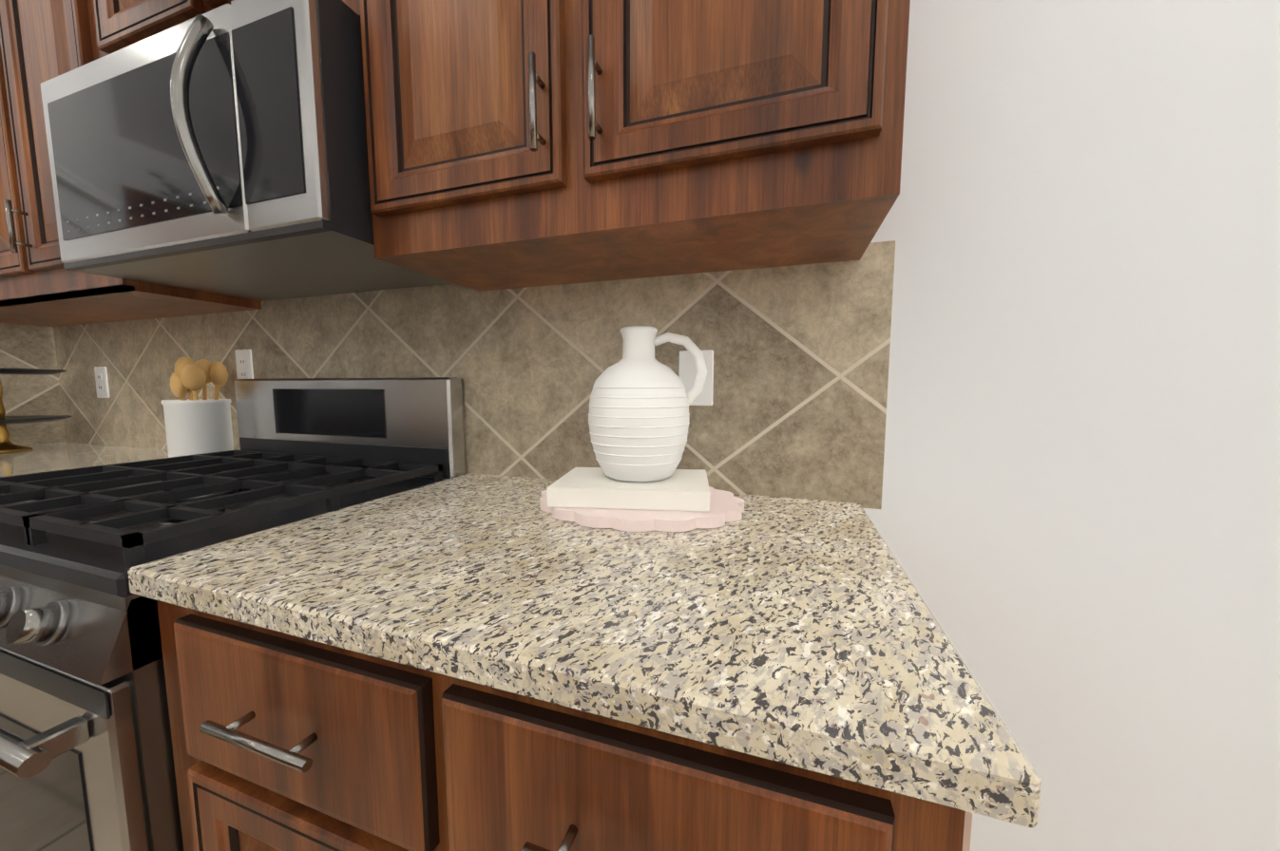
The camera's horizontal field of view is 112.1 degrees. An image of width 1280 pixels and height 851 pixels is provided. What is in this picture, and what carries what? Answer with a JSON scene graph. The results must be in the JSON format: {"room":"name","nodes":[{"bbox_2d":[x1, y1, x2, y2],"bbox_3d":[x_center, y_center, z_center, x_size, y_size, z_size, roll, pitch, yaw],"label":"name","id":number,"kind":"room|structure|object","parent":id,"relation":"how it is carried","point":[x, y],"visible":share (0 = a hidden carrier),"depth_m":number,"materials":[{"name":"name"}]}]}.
{"room":"kitchen","nodes":[
{"label":"kitchen","id":0,"kind":"room"},
{"bbox_2d":[0,323,66,445],"bbox_3d":[-2.515,-0.385,1.436,0.108,2.790,0.670,2,6,18],"label":"wall","id":1,"kind":"structure","parent":0,"point":[27,346],"depth_m":1.68,"materials":[{"name":"beige tile"}]},
{"bbox_2d":[52,0,1279,850],"bbox_3d":[0.148,-0.342,0.967,8.340,2.790,0.128,2,6,18],"label":"wall","id":2,"kind":"structure","parent":0,"point":[1010,382],"depth_m":0.76,"materials":[{"name":"white paint"}]},
{"bbox_2d":[94,366,109,398],"bbox_3d":[-2.058,-0.165,1.645,0.075,0.118,0.009,2,6,18],"label":"electrical outlet plate","id":3,"kind":"object","parent":2,"relation":"attached to","point":[102,382],"visible":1,"depth_m":1.64,"materials":[{"name":"white plastic"}]},
{"bbox_2d":[234,349,253,379],"bbox_3d":[-1.269,-0.184,1.380,0.075,0.118,0.009,2,6,18],"label":"electrical outlet plate","id":4,"kind":"object","parent":2,"relation":"attached to","point":[244,364],"visible":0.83,"depth_m":1.38,"materials":[{"name":"white plastic"}]},
{"bbox_2d":[0,0,910,326],"bbox_3d":[-1.001,-0.824,1.046,2.982,0.976,0.359,2,6,18],"label":"upper cabinet","id":5,"kind":"object","parent":2,"relation":"attached to","point":[526,143],"visible":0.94,"depth_m":0.67,"materials":[{"name":"brown wood"}]},
{"bbox_2d":[40,0,452,301],"bbox_3d":[-0.860,-0.548,0.973,0.810,0.391,0.456,2,6,18],"label":"over-the-range microwave","id":6,"kind":"object","parent":5,"relation":"attached to","point":[221,150],"visible":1,"depth_m":0.79,"materials":[{"name":"silver metal"}]},
{"bbox_2d":[678,349,713,405],"bbox_3d":[0.119,-0.102,0.923,0.075,0.118,0.012,2,6,18],"label":"outlet","id":7,"kind":"object","parent":2,"relation":"attached to","point":[687,372],"visible":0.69,"depth_m":0.92,"materials":[{"name":"white plastic"}]},
{"bbox_3d":[-0.912,1.368,-2.085,8.340,0.060,6.860,2,6,18],"label":"floor","id":8,"kind":"structure","parent":0,"visible":0},
{"bbox_2d":[0,377,465,850],"bbox_3d":[-0.957,0.474,0.959,0.815,1.164,0.716,2,6,18],"label":"range","id":9,"kind":"object","parent":8,"relation":"on","point":[86,760],"visible":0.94,"depth_m":0.63,"materials":[{"name":"silver metal"}]},
{"bbox_2d":[0,442,1041,850],"bbox_3d":[-1.066,0.594,1.038,2.944,0.914,0.658,2,6,18],"label":"base cabinet","id":10,"kind":"object","parent":8,"relation":"on","point":[469,661],"visible":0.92,"depth_m":0.43,"materials":[{"name":"beige stone"}]},
{"bbox_2d":[0,367,72,453],"bbox_3d":[-2.229,-0.121,1.492,0.306,0.424,0.306,2,6,18],"label":"tiered stand","id":11,"kind":"object","parent":10,"relation":"on","point":[7,445],"visible":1,"depth_m":1.50,"materials":[{"name":"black metal"}]},
{"bbox_2d":[160,356,233,458],"bbox_3d":[-1.359,-0.051,1.325,0.151,0.316,0.152,2,6,18],"label":"crock","id":12,"kind":"object","parent":10,"relation":"on","point":[195,425],"visible":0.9,"depth_m":1.28,"materials":[{"name":"white ceramic"}]},
{"bbox_2d":[539,486,744,532],"bbox_3d":[-0.002,0.144,0.827,0.390,0.018,0.300,2,6,18],"label":"serving board","id":13,"kind":"object","parent":10,"relation":"on","point":[726,506],"visible":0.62,"depth_m":0.70,"materials":[{"name":"pink stone"}]},
{"bbox_2d":[546,467,710,512],"bbox_3d":[-0.012,0.117,0.827,0.314,0.034,0.246,2,6,18],"label":"book","id":14,"kind":"object","parent":13,"relation":"on","point":[677,490],"visible":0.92,"depth_m":0.74,"materials":[{"name":"white paper"}]},
{"bbox_2d":[588,325,706,482],"bbox_3d":[0.011,-0.042,0.822,0.224,0.282,0.196,2,6,18],"label":"jug","id":15,"kind":"object","parent":14,"relation":"on","point":[640,400],"visible":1,"depth_m":0.76,"materials":[{"name":"white ceramic"}]}
]}

